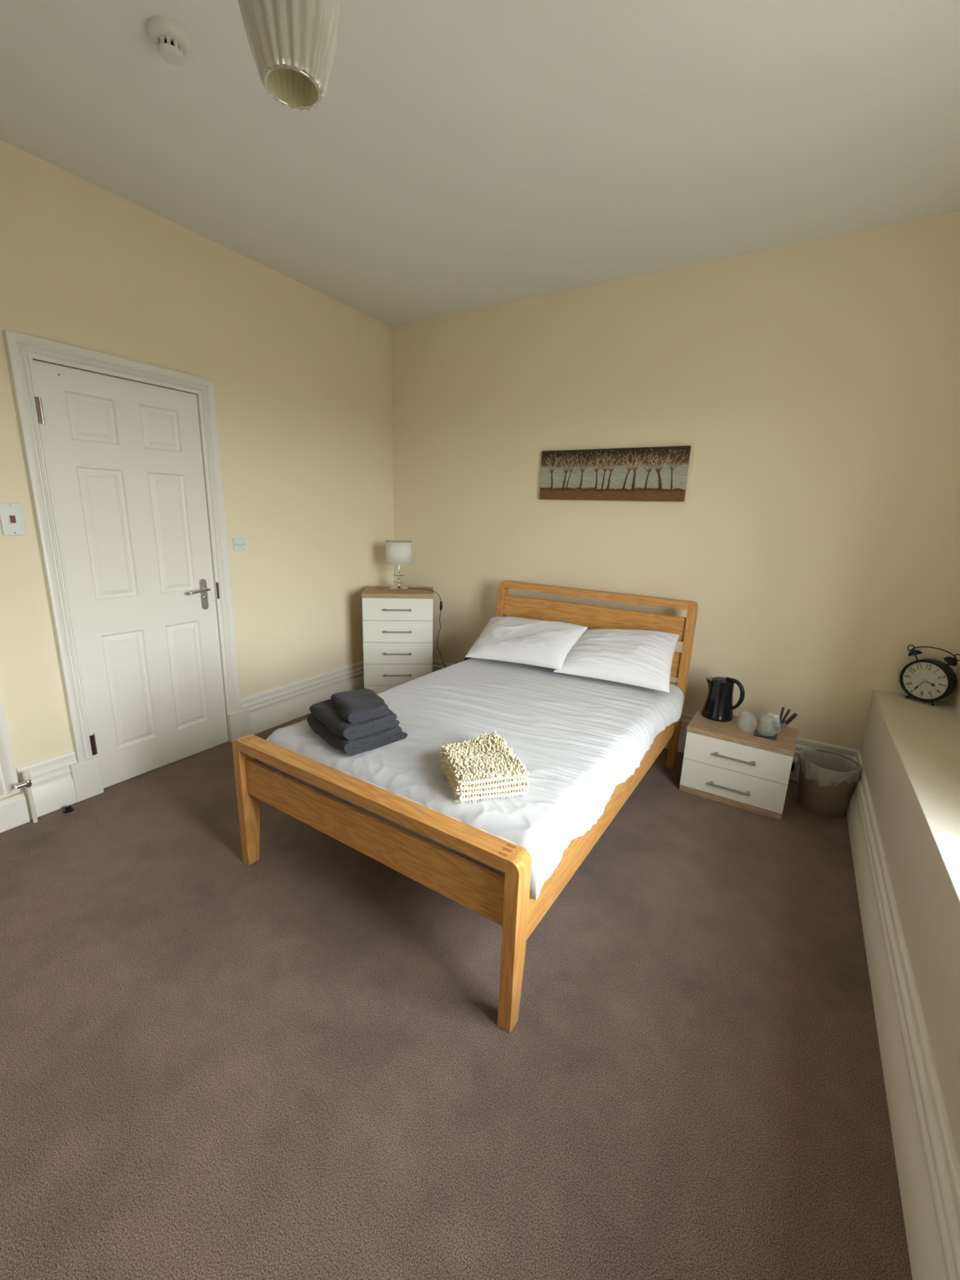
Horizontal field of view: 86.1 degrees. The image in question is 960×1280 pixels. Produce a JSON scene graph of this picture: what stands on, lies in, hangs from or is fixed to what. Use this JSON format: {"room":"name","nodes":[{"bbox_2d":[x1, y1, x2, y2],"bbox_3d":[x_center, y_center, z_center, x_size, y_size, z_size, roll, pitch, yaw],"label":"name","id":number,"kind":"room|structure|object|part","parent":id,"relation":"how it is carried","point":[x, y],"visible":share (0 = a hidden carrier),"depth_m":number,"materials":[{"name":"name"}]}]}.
{"room":"guest bedroom","nodes":[
{"label":"guest bedroom","id":0,"kind":"room"},
{"bbox_2d":[0,139,393,798],"bbox_3d":[-2.200,-0.558,2.447,0.150,3.141,5.200,10,16,30],"label":"wall","id":1,"kind":"structure","parent":0,"point":[301,376],"depth_m":3.18,"materials":[{"name":"beige paint"}]},
{"bbox_2d":[0,693,20,795],"bbox_3d":[-2.484,-0.192,1.891,0.039,2.099,0.938,10,16,30],"label":"radiator","id":2,"kind":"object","parent":1,"relation":"attached to","point":[8,775],"depth_m":2.46,"materials":[{"name":"white metal"}]},
{"bbox_2d":[0,502,26,535],"bbox_3d":[-2.152,-0.556,2.365,0.015,0.146,0.086,10,16,30],"label":"switch plate","id":3,"kind":"object","parent":1,"relation":"attached to","point":[11,516],"visible":1,"depth_m":2.36,"materials":[{"name":"white plastic"}]},
{"bbox_2d":[0,791,30,832],"bbox_3d":[-2.895,1.054,1.565,0.048,0.150,2.400,10,16,30],"label":"baseboard","id":4,"kind":"structure","parent":1,"relation":"attached to","point":[14,812],"depth_m":2.50,"materials":[{"name":"white paint"}]},
{"bbox_2d":[16,751,77,819],"bbox_3d":[-2.205,0.745,2.648,0.036,0.275,0.240,10,16,30],"label":"baseboard","id":5,"kind":"structure","parent":1,"relation":"attached to","point":[52,788],"depth_m":2.64,"materials":[{"name":"white paint"}]},
{"bbox_2d":[69,755,103,802],"bbox_3d":[-2.127,0.748,2.776,0.042,0.214,0.126,10,16,30],"label":"trim","id":6,"kind":"structure","parent":1,"relation":"attached to","point":[86,777],"depth_m":2.76,"materials":[{"name":"white paint"}]},
{"bbox_2d":[2,329,241,763],"bbox_3d":[-1.857,-0.432,2.877,0.039,2.073,0.946,10,16,30],"label":"trim","id":7,"kind":"structure","parent":1,"relation":"attached to","point":[21,348],"depth_m":2.61,"materials":[{"name":"white paint"}]},
{"bbox_2d":[32,360,228,788],"bbox_3d":[-1.873,-0.293,2.917,0.094,2.177,0.800,10,16,30],"label":"door","id":8,"kind":"structure","parent":1,"relation":"in","point":[125,456],"depth_m":2.86,"materials":[{"name":"white paint"}]},
{"bbox_3d":[-1.719,-0.297,3.130,0.048,0.031,0.143,10,16,30],"label":"lever","id":9,"kind":"part","parent":8,"relation":"part of","materials":[{"name":"silver metal"}]},
{"bbox_3d":[-1.715,-0.284,3.193,0.007,0.192,0.042,10,16,30],"label":"handle","id":10,"kind":"part","parent":8,"relation":"part of","materials":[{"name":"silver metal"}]},
{"bbox_3d":[-1.659,-0.313,3.251,0.002,0.105,0.014,10,16,30],"label":"strike plate","id":11,"kind":"part","parent":8,"relation":"part of","materials":[{"name":"grey metal"}]},
{"bbox_2d":[226,707,251,742],"bbox_3d":[-1.652,0.583,3.527,0.042,0.206,0.146,10,16,30],"label":"trim","id":12,"kind":"structure","parent":1,"relation":"attached to","point":[238,722],"depth_m":3.50,"materials":[{"name":"white paint"}]},
{"bbox_2d":[232,537,245,551],"bbox_3d":[-1.565,-0.622,3.341,0.010,0.084,0.084,10,16,30],"label":"outlet plate","id":13,"kind":"object","parent":1,"relation":"attached to","point":[238,544],"visible":1,"depth_m":3.34,"materials":[{"name":"white plastic"}]},
{"bbox_2d":[240,661,364,734],"bbox_3d":[-1.221,0.394,4.204,0.036,0.275,1.612,10,16,30],"label":"baseboard","id":14,"kind":"structure","parent":1,"relation":"attached to","point":[269,708],"depth_m":3.92,"materials":[{"name":"white paint"}]},
{"bbox_2d":[0,712,912,1279],"bbox_3d":[-0.390,1.240,1.708,4.320,0.120,5.400,10,16,30],"label":"floor","id":15,"kind":"structure","parent":0,"point":[295,1062],"depth_m":1.51,"materials":[{"name":"brown carpet"}]},
{"bbox_2d":[13,771,37,822],"bbox_3d":[-2.223,0.778,2.515,0.031,0.275,0.065,10,16,30],"label":"pipe","id":16,"kind":"object","parent":15,"relation":"on","point":[27,783],"visible":1,"depth_m":2.51,"materials":[{"name":"beige metal"}]},
{"bbox_2d":[63,804,74,813],"bbox_3d":[-2.131,0.872,2.660,0.044,0.028,0.044,10,16,30],"label":"door stop","id":17,"kind":"object","parent":15,"relation":"on","point":[68,808],"visible":1,"depth_m":2.65,"materials":[{"name":"black plastic"}]},
{"bbox_2d":[361,586,433,693],"bbox_3d":[-0.670,0.054,4.264,0.551,0.942,0.416,0,14,-6],"label":"dresser","id":18,"kind":"object","parent":15,"relation":"on","point":[397,624],"visible":0.73,"depth_m":4.07,"materials":[{"name":"white wood"}]},
{"bbox_3d":[-0.664,0.442,4.188,0.545,0.157,0.019,0,14,-6],"label":"drawer","id":19,"kind":"part","parent":18,"relation":"part of","materials":[{"name":"white laminate"}]},
{"bbox_3d":[-0.648,-0.064,4.037,0.220,0.013,0.031,0,14,-6],"label":"handle","id":20,"kind":"part","parent":18,"relation":"part of","materials":[{"name":"silver metal"}]},
{"bbox_3d":[-0.643,-0.233,3.995,0.220,0.013,0.031,0,14,-6],"label":"handle","id":21,"kind":"part","parent":18,"relation":"part of","materials":[{"name":"silver metal"}]},
{"bbox_3d":[-0.660,0.282,4.122,0.220,0.013,0.031,0,14,-6],"label":"handle","id":22,"kind":"part","parent":18,"relation":"part of","materials":[{"name":"silver metal"}]},
{"bbox_3d":[-0.654,0.110,4.080,0.220,0.013,0.031,0,14,-6],"label":"handle","id":23,"kind":"part","parent":18,"relation":"part of","materials":[{"name":"silver metal"}]},
{"bbox_3d":[-0.647,-0.068,4.062,0.545,0.175,0.019,0,14,-6],"label":"drawer","id":24,"kind":"part","parent":18,"relation":"part of","materials":[{"name":"white laminate"}]},
{"bbox_3d":[-0.659,0.278,4.147,0.545,0.176,0.019,0,14,-6],"label":"drawer","id":25,"kind":"part","parent":18,"relation":"part of","materials":[{"name":"white laminate"}]},
{"bbox_3d":[-0.653,0.105,4.105,0.545,0.175,0.019,0,14,-6],"label":"drawer","id":26,"kind":"part","parent":18,"relation":"part of","materials":[{"name":"white laminate"}]},
{"bbox_3d":[-0.642,-0.241,4.019,0.545,0.175,0.019,0,14,-6],"label":"drawer","id":27,"kind":"part","parent":18,"relation":"part of","materials":[{"name":"white laminate"}]},
{"bbox_2d":[385,540,445,667],"bbox_3d":[-0.465,-0.143,4.245,0.641,1.309,0.209,5,14,13],"label":"table lamp","id":28,"kind":"object","parent":18,"relation":"on","point":[398,553],"visible":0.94,"depth_m":4.09,"materials":[{"name":"white fabric"}]},
{"bbox_3d":[-0.657,-0.707,4.160,0.206,0.180,0.206,10,16,30],"label":"lamp shade","id":29,"kind":"part","parent":28,"relation":"part of","materials":[{"name":"white fabric"}]},
{"bbox_3d":[-0.376,0.047,4.271,0.473,0.934,0.130,3,14,4],"label":"cord","id":30,"kind":"part","parent":28,"relation":"part of","materials":[{"name":"black plastic"}]},
{"bbox_2d":[440,600,442,610],"bbox_3d":[-0.312,-0.276,4.126,0.023,0.081,0.023,10,16,30],"label":"switch","id":31,"kind":"object","parent":28,"relation":"attached to","point":[441,602],"depth_m":4.12,"materials":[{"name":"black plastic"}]},
{"bbox_2d":[455,657,471,663],"bbox_3d":[-0.093,0.379,3.866,0.100,0.538,0.220,11,16,32],"label":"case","id":32,"kind":"object","parent":15,"relation":"on","point":[466,658],"visible":0.12,"depth_m":3.79,"materials":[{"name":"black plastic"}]},
{"bbox_2d":[231,580,698,1033],"bbox_3d":[0.137,0.384,2.744,1.395,1.080,2.235,11,16,32],"label":"frame","id":33,"kind":"object","parent":15,"relation":"on","point":[506,901],"visible":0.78,"depth_m":1.87,"materials":[{"name":"brown wood"}]},
{"bbox_3d":[-1.024,0.707,2.273,0.046,0.604,0.077,11,16,32],"label":"footboard post","id":34,"kind":"part","parent":33,"relation":"part of","materials":[{"name":"brown wood"}]},
{"bbox_3d":[-0.459,0.692,1.885,1.302,0.160,0.020,11,16,32],"label":"footboard panel","id":35,"kind":"part","parent":33,"relation":"part of","materials":[{"name":"brown wood"}]},
{"bbox_3d":[-0.451,0.542,1.852,1.302,0.045,0.077,11,16,32],"label":"footboard rail","id":36,"kind":"part","parent":33,"relation":"part of","materials":[{"name":"brown wood"}]},
{"bbox_2d":[266,739,516,844],"bbox_3d":[0.114,0.468,2.732,1.305,0.228,1.950,11,16,32],"label":"mattress","id":37,"kind":"object","parent":33,"relation":"on","point":[267,740],"visible":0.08,"depth_m":1.84,"materials":[{"name":"white fabric"}]},
{"bbox_2d":[256,657,684,900],"bbox_3d":[0.133,0.432,2.684,1.448,0.229,2.020,11,16,32],"label":"sheet","id":38,"kind":"object","parent":37,"relation":"on","point":[577,739],"visible":0.7,"depth_m":2.23,"materials":[{"name":"white fabric"}]},
{"bbox_2d":[306,713,407,755],"bbox_3d":[-0.544,0.375,2.243,0.375,0.066,0.337,15,19,43],"label":"folded towel","id":39,"kind":"object","parent":38,"relation":"on","point":[391,735],"visible":0.41,"depth_m":2.11,"materials":[{"name":"grey fabric"}]},
{"bbox_2d":[309,698,399,740],"bbox_3d":[-0.543,0.320,2.212,0.325,0.060,0.309,15,19,42],"label":"folded towel","id":40,"kind":"object","parent":39,"relation":"on","point":[326,712],"visible":0.58,"depth_m":2.11,"materials":[{"name":"grey fabric"}]},
{"bbox_2d":[330,688,390,723],"bbox_3d":[-0.509,0.271,2.193,0.241,0.048,0.245,-10,18,-40],"label":"folded towel","id":41,"kind":"object","parent":40,"relation":"on","point":[355,706],"visible":1,"depth_m":2.13,"materials":[{"name":"grey fabric"}]},
{"bbox_2d":[438,729,529,803],"bbox_3d":[-0.006,0.454,1.924,0.273,0.109,0.383,-2,14,-16],"label":"bath mat","id":42,"kind":"object","parent":38,"relation":"on","point":[483,767],"visible":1,"depth_m":1.80,"materials":[{"name":"beige fabric"}]},
{"bbox_2d":[464,616,587,670],"bbox_3d":[0.274,-0.007,3.411,0.770,0.250,0.481,11,16,32],"label":"pillow","id":43,"kind":"object","parent":38,"relation":"on","point":[537,642],"visible":1,"depth_m":3.28,"materials":[{"name":"white fabric"}]},
{"bbox_2d":[553,628,679,693],"bbox_3d":[0.834,0.077,3.101,0.710,0.260,0.476,11,16,32],"label":"pillow","id":44,"kind":"object","parent":38,"relation":"on","point":[635,657],"visible":0.98,"depth_m":3.00,"materials":[{"name":"white fabric"}]},
{"bbox_3d":[0.150,0.085,3.960,0.046,1.080,0.123,11,16,32],"label":"headboard post","id":45,"kind":"part","parent":33,"relation":"part of","materials":[{"name":"brown wood"}]},
{"bbox_3d":[0.104,0.919,1.565,0.046,0.604,0.077,11,16,32],"label":"footboard post","id":46,"kind":"part","parent":33,"relation":"part of","materials":[{"name":"brown wood"}]},
{"bbox_3d":[0.743,-0.316,3.501,1.302,0.046,0.078,11,16,32],"label":"headboard rail","id":47,"kind":"part","parent":33,"relation":"part of","materials":[{"name":"brown wood"}]},
{"bbox_3d":[0.690,0.665,2.410,0.029,0.160,2.042,11,16,32],"label":"rail","id":48,"kind":"part","parent":33,"relation":"part of","materials":[{"name":"brown wood"}]},
{"bbox_3d":[1.279,0.296,3.253,0.046,1.080,0.123,11,16,32],"label":"headboard post","id":49,"kind":"part","parent":33,"relation":"part of","materials":[{"name":"brown wood"}]},
{"bbox_2d":[679,707,797,820],"bbox_3d":[1.505,0.708,3.010,0.537,0.411,0.396,11,16,31],"label":"nightstand","id":50,"kind":"object","parent":15,"relation":"on","point":[724,762],"visible":1,"depth_m":2.87,"materials":[{"name":"white wood"}]},
{"bbox_2d":[701,676,744,721],"bbox_3d":[1.446,0.342,3.086,0.180,0.259,0.193,0,14,-6],"label":"kettle","id":51,"kind":"object","parent":50,"relation":"on","point":[718,706],"visible":1,"depth_m":3.04,"materials":[{"name":"black plastic"}]},
{"bbox_3d":[1.448,0.239,3.068,0.116,0.016,0.116,15,19,42],"label":"lid","id":52,"kind":"part","parent":51,"relation":"part of","materials":[{"name":"black plastic"}]},
{"bbox_3d":[1.501,0.320,3.034,0.112,0.188,0.022,15,19,42],"label":"handle","id":53,"kind":"part","parent":51,"relation":"part of","materials":[{"name":"black plastic"}]},
{"bbox_3d":[1.401,0.832,2.883,0.210,0.013,0.031,11,16,31],"label":"handle","id":54,"kind":"part","parent":50,"relation":"part of","materials":[{"name":"silver metal"}]},
{"bbox_3d":[1.416,0.815,2.900,0.531,0.172,0.019,11,16,31],"label":"drawer","id":55,"kind":"part","parent":50,"relation":"part of","materials":[{"name":"white laminate"}]},
{"bbox_3d":[1.407,0.656,2.840,0.210,0.013,0.031,11,16,31],"label":"handle","id":56,"kind":"part","parent":50,"relation":"part of","materials":[{"name":"silver metal"}]},
{"bbox_3d":[1.422,0.649,2.859,0.531,0.164,0.019,11,16,31],"label":"drawer","id":57,"kind":"part","parent":50,"relation":"part of","materials":[{"name":"white laminate"}]},
{"bbox_2d":[753,728,777,740],"bbox_3d":[1.600,0.530,2.878,0.110,0.005,0.100,11,16,31],"label":"coaster","id":58,"kind":"object","parent":50,"relation":"on","point":[767,735],"visible":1,"depth_m":2.87,"materials":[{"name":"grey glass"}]},
{"bbox_3d":[1.708,0.490,2.939,0.080,0.060,0.080,10,16,30],"label":"bowl","id":59,"kind":"object","parent":50,"relation":"on","visible":0},
{"bbox_2d":[766,712,774,718],"bbox_3d":[1.674,0.439,2.936,0.079,0.053,0.013,0,14,-6],"label":"sachet","id":60,"kind":"object","parent":59,"relation":"in","point":[769,715],"visible":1,"depth_m":2.93,"materials":[{"name":"beige paper"}]},
{"bbox_2d":[771,715,780,728],"bbox_3d":[1.691,0.466,2.938,0.058,0.087,0.014,7,15,19],"label":"sachet","id":61,"kind":"object","parent":59,"relation":"in","point":[775,723],"visible":1,"depth_m":2.94,"materials":[{"name":"white paper"}]},
{"bbox_2d":[777,706,784,728],"bbox_3d":[1.716,0.443,2.932,0.024,0.129,0.006,5,14,14],"label":"stick","id":62,"kind":"object","parent":59,"relation":"in","point":[783,708],"visible":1,"depth_m":2.92,"materials":[{"name":"brown"}]},
{"bbox_2d":[778,709,791,728],"bbox_3d":[1.732,0.448,2.925,0.048,0.125,0.006,8,15,25],"label":"stick","id":63,"kind":"object","parent":59,"relation":"in","point":[788,710],"visible":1,"depth_m":2.92,"materials":[{"name":"brown"}]},
{"bbox_2d":[778,712,797,729],"bbox_3d":[1.743,0.459,2.903,0.082,0.119,0.011,14,19,41],"label":"stick","id":64,"kind":"object","parent":59,"relation":"in","point":[794,715],"visible":1,"depth_m":2.90,"materials":[{"name":"brown"}]},
{"bbox_2d":[796,746,862,817],"bbox_3d":[1.958,0.806,2.912,0.302,0.298,0.297,10,16,30],"label":"waste bin","id":65,"kind":"object","parent":15,"relation":"on","point":[827,780],"visible":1,"depth_m":2.84,"materials":[{"name":"brown"}]},
{"bbox_2d":[0,0,959,326],"bbox_3d":[-0.333,-1.815,0.982,4.420,0.120,5.500,10,16,30],"label":"ceiling","id":66,"kind":"structure","parent":0,"point":[452,157],"depth_m":2.01,"materials":[{"name":"white paint"}]},
{"bbox_2d":[146,15,191,65],"bbox_3d":[-0.995,-1.905,1.649,0.120,0.066,0.120,10,16,30],"label":"smoke detector","id":67,"kind":"object","parent":66,"relation":"attached to","point":[172,42],"visible":1,"depth_m":1.62,"materials":[{"name":"white plastic"}]},
{"bbox_2d":[242,0,337,109],"bbox_3d":[-0.375,-1.436,0.985,0.205,0.620,0.205,10,16,30],"label":"pendant light","id":68,"kind":"object","parent":66,"relation":"hanging from","point":[292,40],"visible":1,"depth_m":1.01,"materials":[{"name":"white ceramic"}]},
{"bbox_2d":[391,211,959,750],"bbox_3d":[1.020,-0.734,3.592,4.420,3.141,0.150,10,16,30],"label":"wall","id":69,"kind":"structure","parent":0,"point":[812,388],"depth_m":3.12,"materials":[{"name":"beige paint"}]},
{"bbox_2d":[539,445,690,502],"bbox_3d":[0.874,-1.120,3.485,1.008,0.334,0.033,10,16,30],"label":"canvas painting","id":70,"kind":"object","parent":69,"relation":"attached to","point":[657,473],"visible":1,"depth_m":3.44,"materials":[{"name":"fabric"}]},
{"bbox_2d":[432,659,859,782],"bbox_3d":[0.705,0.517,3.962,3.592,0.275,0.036,10,16,30],"label":"baseboard","id":71,"kind":"structure","parent":69,"relation":"attached to","point":[801,743],"depth_m":3.20,"materials":[{"name":"white paint"}]},
{"bbox_2d":[791,760,798,772],"bbox_3d":[1.930,0.784,3.199,0.084,0.070,0.045,10,16,30],"label":"socket","id":72,"kind":"object","parent":69,"relation":"attached to","point":[794,766],"visible":0.36,"depth_m":3.19,"materials":[{"name":"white plastic"}]},
{"bbox_2d":[859,694,959,1166],"bbox_3d":[1.148,1.172,0.719,0.628,0.684,5.200,10,16,30],"label":"wall","id":73,"kind":"structure","parent":0,"point":[929,914],"depth_m":1.55,"materials":[{"name":"beige paint"}]},
{"bbox_2d":[845,750,959,1279],"bbox_3d":[0.861,1.271,0.923,0.036,0.275,5.200,10,16,30],"label":"baseboard","id":74,"kind":"structure","parent":73,"relation":"attached to","point":[928,1168],"depth_m":1.35,"materials":[{"name":"white paint"}]},
{"bbox_2d":[871,689,959,913],"bbox_3d":[1.166,0.830,0.631,0.652,0.022,5.200,10,16,30],"label":"window sill","id":75,"kind":"structure","parent":73,"relation":"on","point":[925,737],"depth_m":2.06,"materials":[{"name":"beige paint"}]},
{"bbox_2d":[899,644,959,705],"bbox_3d":[2.391,0.184,2.736,0.080,0.300,0.235,-6,16,-28],"label":"alarm clock","id":76,"kind":"object","parent":75,"relation":"on","point":[931,680],"visible":1,"depth_m":2.72,"materials":[{"name":"black metal"}]},
{"bbox_3d":[2.387,0.080,2.707,0.006,0.084,0.235,-6,16,-28],"label":"carry handle","id":77,"kind":"part","parent":76,"relation":"part of","materials":[{"name":"black metal"}]},
{"bbox_2d":[948,661,959,715],"bbox_3d":[1.337,-0.304,0.266,0.300,2.364,5.200,10,16,30],"label":"wall","id":78,"kind":"structure","parent":0,"point":[954,698],"depth_m":2.69,"materials":[{"name":"beige paint"}]}
]}

